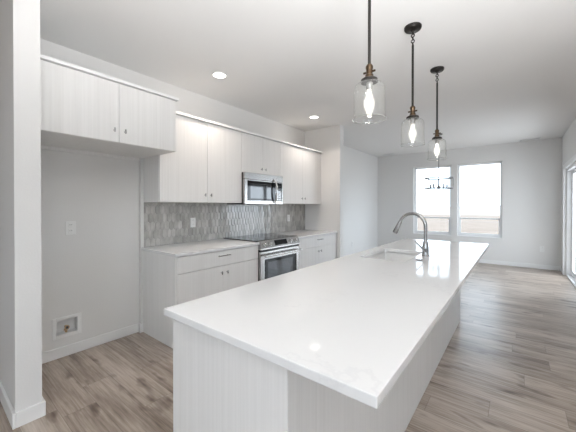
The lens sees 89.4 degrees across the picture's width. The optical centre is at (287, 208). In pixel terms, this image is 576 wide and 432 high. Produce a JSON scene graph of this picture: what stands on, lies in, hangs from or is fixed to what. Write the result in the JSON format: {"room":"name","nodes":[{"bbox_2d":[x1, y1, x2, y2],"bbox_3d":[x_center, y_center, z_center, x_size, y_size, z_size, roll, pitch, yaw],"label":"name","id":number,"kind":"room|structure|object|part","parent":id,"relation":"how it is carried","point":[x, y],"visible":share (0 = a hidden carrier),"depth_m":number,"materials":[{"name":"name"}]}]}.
{"room":"kitchen","nodes":[
{"label":"kitchen","id":0,"kind":"room"},
{"bbox_2d":[0,0,41,412],"bbox_3d":[-2.793,-0.058,2.729,3.035,2.743,0.125,0,0,38],"label":"wall partition","id":1,"kind":"structure","parent":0,"point":[20,88],"depth_m":1.80,"materials":[{"name":"white paint"}]},
{"bbox_2d":[0,381,45,429],"bbox_3d":[-2.708,1.268,2.670,2.851,0.092,0.157,0,0,38],"label":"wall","id":2,"kind":"structure","parent":1,"relation":"attached to","point":[22,417],"depth_m":1.80,"materials":[{"name":"white paint"}]},
{"bbox_2d":[40,38,377,352],"bbox_3d":[0.205,-0.074,5.481,0.150,2.743,7.908,0,0,38],"label":"wall","id":3,"kind":"structure","parent":0,"point":[93,272],"depth_m":2.85,"materials":[{"name":"white paint"}]},
{"bbox_2d":[52,313,81,340],"bbox_3d":[-2.001,1.054,2.621,0.087,0.184,0.215,0,0,38],"label":"water supply box","id":4,"kind":"object","parent":3,"relation":"attached to","point":[66,326],"visible":1,"depth_m":2.62,"materials":[{"name":"white plastic"}]},
{"bbox_2d":[65,221,75,234],"bbox_3d":[-1.952,0.179,2.613,0.008,0.122,0.078,0,0,38],"label":"wall outlet","id":5,"kind":"object","parent":3,"relation":"attached to","point":[70,226],"visible":1,"depth_m":2.61,"materials":[{"name":"white plastic"}]},
{"bbox_2d":[42,323,138,363],"bbox_3d":[-1.876,1.268,2.711,0.016,0.092,0.967,0,0,38],"label":"baseboard","id":6,"kind":"structure","parent":3,"relation":"attached to","point":[63,351],"depth_m":2.71,"materials":[{"name":"white paint"}]},
{"bbox_2d":[40,54,178,160],"bbox_3d":[-1.597,-0.764,2.523,0.671,0.533,1.035,0,0,38],"label":"upper cabinet","id":7,"kind":"object","parent":3,"relation":"attached to","point":[86,111],"visible":0.75,"depth_m":2.29,"materials":[{"name":"white laminate"}]},
{"bbox_3d":[-1.517,-0.761,2.145,0.019,0.471,0.495,0,0,38],"label":"door","id":8,"kind":"part","parent":7,"relation":"part of","materials":[{"name":"white laminate"}]},
{"bbox_3d":[-1.873,-0.513,2.699,0.019,0.030,0.962,0,0,38],"label":"mounting rail","id":9,"kind":"part","parent":7,"relation":"part of","materials":[{"name":"white laminate"}]},
{"bbox_3d":[-1.599,-1.018,2.524,0.663,0.025,1.034,0,0,38],"label":"crown","id":10,"kind":"part","parent":7,"relation":"part of","materials":[{"name":"white paint"}]},
{"bbox_3d":[-1.210,-0.764,2.536,0.019,0.471,0.493,0,0,38],"label":"door","id":11,"kind":"part","parent":7,"relation":"part of","materials":[{"name":"white laminate"}]},
{"bbox_2d":[139,323,142,332],"bbox_3d":[-1.550,1.266,3.079,0.040,0.092,0.048,0,0,38],"label":"baseboard","id":12,"kind":"structure","parent":3,"relation":"attached to","point":[140,325],"depth_m":3.06,"materials":[{"name":"white paint"}]},
{"bbox_2d":[139,158,143,323],"bbox_3d":[-1.557,0.391,3.090,0.042,1.842,0.032,0,0,38],"label":"trim","id":13,"kind":"structure","parent":3,"relation":"attached to","point":[141,160],"depth_m":3.08,"materials":[{"name":"white paint"}]},
{"bbox_2d":[144,115,241,202],"bbox_3d":[-1.067,-0.521,3.422,0.393,0.918,1.099,0,0,38],"label":"upper cabinet","id":14,"kind":"object","parent":3,"relation":"attached to","point":[205,166],"visible":0.91,"depth_m":3.22,"materials":[{"name":"white laminate"}]},
{"bbox_3d":[-1.107,-0.517,3.117,0.019,0.911,0.567,0,0,38],"label":"door","id":15,"kind":"part","parent":14,"relation":"part of","materials":[{"name":"white laminate"}]},
{"bbox_3d":[-0.767,-0.520,3.549,0.019,0.911,0.526,0,0,38],"label":"door","id":16,"kind":"part","parent":14,"relation":"part of","materials":[{"name":"white laminate"}]},
{"bbox_2d":[176,111,321,152],"bbox_3d":[-0.464,-0.998,4.191,0.385,0.026,3.022,0,0,38],"label":"trim","id":17,"kind":"structure","parent":14,"relation":"attached to","point":[177,112],"depth_m":3.69,"materials":[{"name":"white paint"}]},
{"bbox_2d":[144,202,304,246],"bbox_3d":[-0.617,0.172,4.307,0.011,0.478,3.040,0,0,38],"label":"backsplash","id":18,"kind":"structure","parent":3,"relation":"attached to","point":[164,223],"depth_m":3.85,"materials":[{"name":"grey tile"}]},
{"bbox_2d":[190,218,195,226],"bbox_3d":[-1.171,0.178,3.589,0.008,0.117,0.072,0,0,38],"label":"wall outlet","id":19,"kind":"object","parent":18,"relation":"attached to","point":[192,220],"visible":1,"depth_m":3.59,"materials":[{"name":"white plastic"}]},
{"bbox_2d":[242,133,279,175],"bbox_3d":[-0.485,-0.728,4.160,0.393,0.515,0.780,0,0,38],"label":"upper cabinet","id":20,"kind":"object","parent":3,"relation":"attached to","point":[260,155],"visible":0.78,"depth_m":4.02,"materials":[{"name":"white laminate"}]},
{"bbox_3d":[-0.480,-0.724,3.912,0.019,0.508,0.393,0,0,38],"label":"door","id":21,"kind":"part","parent":20,"relation":"part of","materials":[{"name":"white laminate"}]},
{"bbox_2d":[227,172,282,204],"bbox_3d":[-0.448,-0.259,4.133,0.468,0.416,0.773,0,0,38],"label":"microwave","id":22,"kind":"object","parent":20,"relation":"attached to","point":[257,189],"visible":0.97,"depth_m":3.98,"materials":[{"name":"silver metal"}]},
{"bbox_3d":[-0.381,-0.216,3.975,0.034,0.324,0.608,0,0,38],"label":"door","id":23,"kind":"part","parent":22,"relation":"part of","materials":[{"name":"silver metal"}]},
{"bbox_3d":[-0.174,-0.243,4.161,0.072,0.353,0.025,0,0,38],"label":"handle","id":24,"kind":"part","parent":22,"relation":"part of","materials":[{"name":"silver metal"}]},
{"bbox_3d":[-0.141,-0.218,4.280,0.034,0.324,0.162,0,0,38],"label":"control panel","id":25,"kind":"part","parent":22,"relation":"part of","materials":[{"name":"silver metal"}]},
{"bbox_3d":[-0.239,-0.725,4.218,0.019,0.508,0.381,0,0,38],"label":"door","id":26,"kind":"part","parent":20,"relation":"part of","materials":[{"name":"white laminate"}]},
{"bbox_2d":[280,143,320,203],"bbox_3d":[0.114,-0.530,4.923,0.393,0.918,1.157,0,0,38],"label":"upper cabinet","id":27,"kind":"object","parent":3,"relation":"attached to","point":[300,169],"visible":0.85,"depth_m":4.77,"materials":[{"name":"white laminate"}]},
{"bbox_3d":[0.059,-0.526,4.598,0.019,0.911,0.576,0,0,38],"label":"door","id":28,"kind":"part","parent":27,"relation":"part of","materials":[{"name":"white laminate"}]},
{"bbox_3d":[0.417,-0.529,5.053,0.019,0.911,0.575,0,0,38],"label":"door","id":29,"kind":"part","parent":27,"relation":"part of","materials":[{"name":"white laminate"}]},
{"bbox_2d":[0,263,575,431],"bbox_3d":[0.976,1.390,2.542,9.200,0.150,11.588,0,0,38],"label":"floor","id":30,"kind":"structure","parent":0,"point":[508,364],"depth_m":2.30,"materials":[{"name":"brown wood"}]},
{"bbox_2d":[142,245,257,347],"bbox_3d":[-0.954,0.879,3.316,0.711,0.863,1.095,0,0,38],"label":"base cabinet","id":31,"kind":"object","parent":30,"relation":"on","point":[168,281],"visible":0.69,"depth_m":2.93,"materials":[{"name":"white laminate"}]},
{"bbox_3d":[-1.300,0.881,2.903,0.678,0.863,0.018,0,0,38],"label":"panel","id":32,"kind":"part","parent":31,"relation":"part of","materials":[{"name":"white laminate"}]},
{"bbox_2d":[141,238,259,256],"bbox_3d":[-0.963,0.432,3.312,0.700,0.029,1.110,0,0,38],"label":"countertop","id":33,"kind":"structure","parent":31,"relation":"on","point":[196,247],"depth_m":3.16,"materials":[{"name":"white stone"}]},
{"bbox_3d":[-0.867,0.915,2.921,0.019,0.589,0.542,0,0,38],"label":"door","id":34,"kind":"part","parent":31,"relation":"part of","materials":[{"name":"white laminate"}]},
{"bbox_3d":[-0.703,0.536,3.128,0.019,0.157,1.073,0,0,38],"label":"drawer","id":35,"kind":"part","parent":31,"relation":"part of","materials":[{"name":"white laminate"}]},
{"bbox_3d":[-0.534,0.912,3.344,0.019,0.589,0.527,0,0,38],"label":"door","id":36,"kind":"part","parent":31,"relation":"part of","materials":[{"name":"white laminate"}]},
{"bbox_2d":[223,233,301,280],"bbox_3d":[-0.328,0.853,4.036,0.746,0.905,0.838,0,0,38],"label":"range","id":37,"kind":"object","parent":30,"relation":"on","point":[278,254],"visible":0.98,"depth_m":3.82,"materials":[{"name":"silver metal"}]},
{"bbox_2d":[223,233,293,241],"bbox_3d":[-0.374,0.406,4.070,0.619,0.011,0.838,0,0,38],"label":"cooktop","id":38,"kind":"object","parent":37,"relation":"in","point":[265,236],"depth_m":3.97,"materials":[{"name":"grey glass"}]},
{"bbox_3d":[-0.104,0.457,3.858,0.068,0.110,0.806,0,0,38],"label":"control panel","id":39,"kind":"part","parent":37,"relation":"part of","materials":[{"name":"silver metal"}]},
{"bbox_3d":[-0.097,0.814,3.854,0.034,0.555,0.800,0,0,38],"label":"oven door","id":40,"kind":"part","parent":37,"relation":"part of","materials":[{"name":"silver metal"}]},
{"bbox_3d":[-0.099,0.524,3.854,0.030,0.022,0.800,0,0,38],"label":"gap trim","id":41,"kind":"part","parent":37,"relation":"part of","materials":[{"name":"silver metal"}]},
{"bbox_3d":[-0.090,0.834,3.830,0.001,0.317,0.506,0,0,38],"label":"oven glass","id":42,"kind":"part","parent":37,"relation":"part of","materials":[{"name":"black glass"}]},
{"bbox_3d":[-0.059,0.585,3.824,0.064,0.028,0.736,0,0,38],"label":"handle","id":43,"kind":"part","parent":37,"relation":"part of","materials":[{"name":"silver metal"}]},
{"bbox_2d":[173,290,459,431],"bbox_3d":[0.751,0.874,2.299,0.633,0.886,3.237,0,0,38],"label":"kitchen island","id":44,"kind":"object","parent":30,"relation":"on","point":[219,386],"visible":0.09,"depth_m":1.06,"materials":[{"name":"white wood"}]},
{"bbox_3d":[-0.233,0.881,1.025,0.603,0.886,0.018,0,0,38],"label":"panel","id":45,"kind":"part","parent":44,"relation":"part of","materials":[{"name":"white laminate"}]},
{"bbox_2d":[164,238,488,408],"bbox_3d":[0.865,0.417,2.207,0.891,0.028,3.301,0,0,38],"label":"island countertop","id":46,"kind":"structure","parent":44,"relation":"on","point":[351,325],"depth_m":1.13,"materials":[{"name":"white stone"}]},
{"bbox_2d":[367,251,418,261],"bbox_3d":[0.915,0.542,2.525,0.418,0.224,0.665,0,0,38],"label":"sink","id":47,"kind":"object","parent":46,"relation":"in","point":[393,256],"visible":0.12,"depth_m":2.79,"materials":[{"name":"white"}]},
{"bbox_2d":[393,212,429,256],"bbox_3d":[1.038,0.217,2.484,0.303,0.367,0.127,0,0,38],"label":"faucet","id":48,"kind":"object","parent":46,"relation":"on","point":[425,248],"visible":1,"depth_m":2.43,"materials":[{"name":"silver metal"}]},
{"bbox_3d":[1.071,0.157,2.497,0.233,0.248,0.029,0,0,38],"label":"spout","id":49,"kind":"part","parent":48,"relation":"part of","materials":[{"name":"silver metal"}]},
{"bbox_3d":[0.991,0.875,2.110,0.016,0.886,3.200,0,0,38],"label":"panel","id":50,"kind":"part","parent":44,"relation":"part of","materials":[{"name":"white laminate"}]},
{"bbox_2d":[299,233,336,268],"bbox_3d":[0.242,0.870,4.836,0.711,0.863,1.149,0,0,38],"label":"base cabinet","id":51,"kind":"object","parent":30,"relation":"on","point":[315,250],"visible":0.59,"depth_m":4.60,"materials":[{"name":"white laminate"}]},
{"bbox_2d":[268,229,337,238],"bbox_3d":[0.238,0.422,4.837,0.700,0.029,1.152,0,0,38],"label":"countertop","id":52,"kind":"structure","parent":51,"relation":"on","point":[304,233],"depth_m":4.73,"materials":[{"name":"white stone"}]},
{"bbox_3d":[0.310,0.906,4.417,0.019,0.589,0.570,0,0,38],"label":"door","id":53,"kind":"part","parent":51,"relation":"part of","materials":[{"name":"white laminate"}]},
{"bbox_3d":[0.488,0.527,4.640,0.019,0.157,1.145,0,0,38],"label":"drawer","id":54,"kind":"part","parent":51,"relation":"part of","materials":[{"name":"white laminate"}]},
{"bbox_3d":[0.665,0.903,4.868,0.019,0.589,0.571,0,0,38],"label":"door","id":55,"kind":"part","parent":51,"relation":"part of","materials":[{"name":"white laminate"}]},
{"bbox_2d":[40,0,575,156],"bbox_3d":[0.976,-1.503,2.524,9.200,0.150,11.588,0,0,38],"label":"ceiling","id":56,"kind":"structure","parent":0,"point":[508,75],"depth_m":2.74,"materials":[{"name":"white paint"}]},
{"bbox_2d":[212,72,226,78],"bbox_3d":[-0.737,-1.429,3.131,0.164,0.006,0.164,0,0,38],"label":"recessed light","id":57,"kind":"object","parent":56,"relation":"in","point":[220,75],"visible":1,"depth_m":3.13,"materials":[{"name":"white paint"}]},
{"bbox_2d":[309,115,318,118],"bbox_3d":[0.412,-1.437,4.602,0.164,0.006,0.164,0,0,38],"label":"recessed light","id":58,"kind":"object","parent":56,"relation":"in","point":[313,116],"visible":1,"depth_m":4.61,"materials":[{"name":"white plastic"}]},
{"bbox_2d":[352,0,386,122],"bbox_3d":[0.454,-0.958,1.622,0.188,0.929,0.188,0,0,38],"label":"pendant light","id":59,"kind":"object","parent":56,"relation":"hanging from","point":[369,80],"visible":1,"depth_m":1.61,"materials":[{"name":"clear glass"}]},
{"bbox_2d":[365,64,372,76],"bbox_3d":[0.454,-0.761,1.623,0.060,0.077,0.060,0,0,38],"label":"socket","id":60,"kind":"object","parent":59,"relation":"attached to","point":[369,67],"depth_m":1.61,"materials":[{"name":"gold metal"}]},
{"bbox_3d":[0.454,-1.038,1.622,0.017,0.481,0.017,0,0,38],"label":"rod","id":61,"kind":"part","parent":59,"relation":"part of","materials":[{"name":"brown metal"}]},
{"bbox_3d":[0.454,-0.597,1.624,0.184,0.205,0.184,0,0,38],"label":"lamp shade","id":62,"kind":"part","parent":59,"relation":"part of","materials":[{"name":"clear glass"}]},
{"bbox_2d":[400,22,425,146],"bbox_3d":[0.984,-0.962,2.296,0.188,0.929,0.188,0,0,38],"label":"pendant light","id":63,"kind":"object","parent":56,"relation":"hanging from","point":[414,27],"visible":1,"depth_m":2.29,"materials":[{"name":"black metal"}]},
{"bbox_3d":[0.984,-1.042,2.295,0.017,0.481,0.017,0,0,38],"label":"rod","id":64,"kind":"part","parent":63,"relation":"part of","materials":[{"name":"brown metal"}]},
{"bbox_3d":[0.984,-0.601,2.298,0.184,0.205,0.184,0,0,38],"label":"lamp shade","id":65,"kind":"part","parent":63,"relation":"part of","materials":[{"name":"clear glass"}]},
{"bbox_2d":[410,106,415,114],"bbox_3d":[0.984,-0.765,2.297,0.060,0.077,0.060,0,0,38],"label":"socket","id":66,"kind":"object","parent":63,"relation":"attached to","point":[412,109],"depth_m":2.28,"materials":[{"name":"gold metal"}]},
{"bbox_2d":[427,66,446,160],"bbox_3d":[1.534,-0.966,2.995,0.188,0.929,0.188,0,0,38],"label":"pendant light","id":67,"kind":"object","parent":56,"relation":"hanging from","point":[435,70],"visible":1,"depth_m":2.99,"materials":[{"name":"black"}]},
{"bbox_3d":[1.534,-1.046,2.994,0.017,0.481,0.017,0,0,38],"label":"rod","id":68,"kind":"part","parent":67,"relation":"part of","materials":[{"name":"brown metal"}]},
{"bbox_2d":[424,133,453,189],"bbox_3d":[2.950,-0.911,5.691,0.500,1.072,0.500,0,0,38],"label":"chandelier","id":69,"kind":"object","parent":56,"relation":"hanging from","point":[438,177],"visible":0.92,"depth_m":5.68,"materials":[{"name":"black metal"}]},
{"bbox_3d":[2.950,-0.994,5.690,0.011,0.850,0.012,0,0,38],"label":"rod","id":70,"kind":"part","parent":69,"relation":"part of","materials":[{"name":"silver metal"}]},
{"bbox_2d":[519,137,541,140],"bbox_3d":[5.100,-1.446,6.132,0.360,0.008,0.160,0,0,38],"label":"ceiling vent","id":71,"kind":"object","parent":56,"relation":"in","point":[540,137],"visible":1,"depth_m":6.12,"materials":[{"name":"white metal"}]},
{"bbox_2d":[305,125,343,257],"bbox_3d":[0.650,-0.073,5.325,0.742,2.743,0.127,0,0,38],"label":"wall","id":72,"kind":"structure","parent":0,"point":[327,215],"depth_m":5.17,"materials":[{"name":"white paint"}]},
{"bbox_2d":[378,138,561,265],"bbox_3d":[4.165,-0.085,7.256,4.177,2.743,0.180,0,0,38],"label":"wall","id":73,"kind":"structure","parent":0,"point":[531,170],"depth_m":6.52,"materials":[{"name":"white paint"}]},
{"bbox_2d":[413,165,450,235],"bbox_3d":[3.761,-0.198,7.575,0.890,1.765,0.176,0,0,38],"label":"window","id":74,"kind":"structure","parent":73,"relation":"in","point":[416,231],"depth_m":7.65,"materials":[{"name":"white paint"}]},
{"bbox_3d":[3.771,0.430,7.590,0.806,0.401,0.027,0,0,38],"label":"sash","id":75,"kind":"part","parent":74,"relation":"part of","materials":[{"name":"white plastic"}]},
{"bbox_2d":[457,161,501,237],"bbox_3d":[4.564,-0.194,6.944,0.893,1.765,0.176,0,0,38],"label":"window","id":76,"kind":"structure","parent":73,"relation":"in","point":[499,235],"depth_m":6.91,"materials":[{"name":"white paint"}]},
{"bbox_3d":[4.573,0.434,6.959,0.809,0.401,0.027,0,0,38],"label":"sash","id":77,"kind":"part","parent":76,"relation":"part of","materials":[{"name":"white plastic"}]},
{"bbox_2d":[478,259,560,270],"bbox_3d":[4.110,1.241,7.182,3.861,0.092,0.016,0,0,38],"label":"baseboard","id":78,"kind":"structure","parent":73,"relation":"attached to","point":[528,265],"depth_m":6.39,"materials":[{"name":"white paint"}]},
{"bbox_2d":[561,117,575,274],"bbox_3d":[4.875,-0.071,4.904,0.150,2.743,2.638,0,0,38],"label":"wall","id":79,"kind":"structure","parent":0,"point":[569,138],"depth_m":5.62,"materials":[{"name":"white paint"}]},
{"bbox_2d":[562,154,575,287],"bbox_3d":[4.832,0.233,4.865,0.168,2.135,2.030,0,0,38],"label":"door","id":80,"kind":"structure","parent":79,"relation":"in","point":[571,171],"depth_m":5.54,"materials":[{"name":"white plastic"}]},
{"bbox_3d":[4.851,0.265,4.850,0.120,2.028,1.860,0,0,38],"label":"frame","id":81,"kind":"part","parent":80,"relation":"part of","materials":[{"name":"white plastic"}]},
{"bbox_3d":[5.135,0.285,5.167,0.035,1.983,0.920,0,0,38],"label":"panel","id":82,"kind":"part","parent":80,"relation":"part of","materials":[{"name":"glass"}]},
{"bbox_3d":[5.135,0.276,5.168,0.006,1.823,0.780,0,0,38],"label":"pane","id":83,"kind":"part","parent":80,"relation":"part of","materials":[{"name":"clear glass"}]},
{"bbox_3d":[4.574,0.289,4.527,0.035,1.983,0.920,0,0,38],"label":"panel","id":84,"kind":"part","parent":80,"relation":"part of","materials":[{"name":"glass"}]},
{"label":"outside","id":85,"kind":"structure","parent":0,"visible":0},
{"bbox_2d":[417,214,499,233],"bbox_3d":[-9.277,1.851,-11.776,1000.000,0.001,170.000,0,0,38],"label":"ground","id":86,"kind":"structure","parent":85,"point":[482,226],"depth_m":28.49,"materials":[{"name":"white snow"}]},
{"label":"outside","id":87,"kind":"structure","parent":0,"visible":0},
{"bbox_2d":[417,207,499,214],"bbox_3d":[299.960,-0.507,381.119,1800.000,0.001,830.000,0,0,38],"label":"ground","id":88,"kind":"structure","parent":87,"point":[421,210],"depth_m":124.03,"materials":[{"name":"beige"}]}
]}

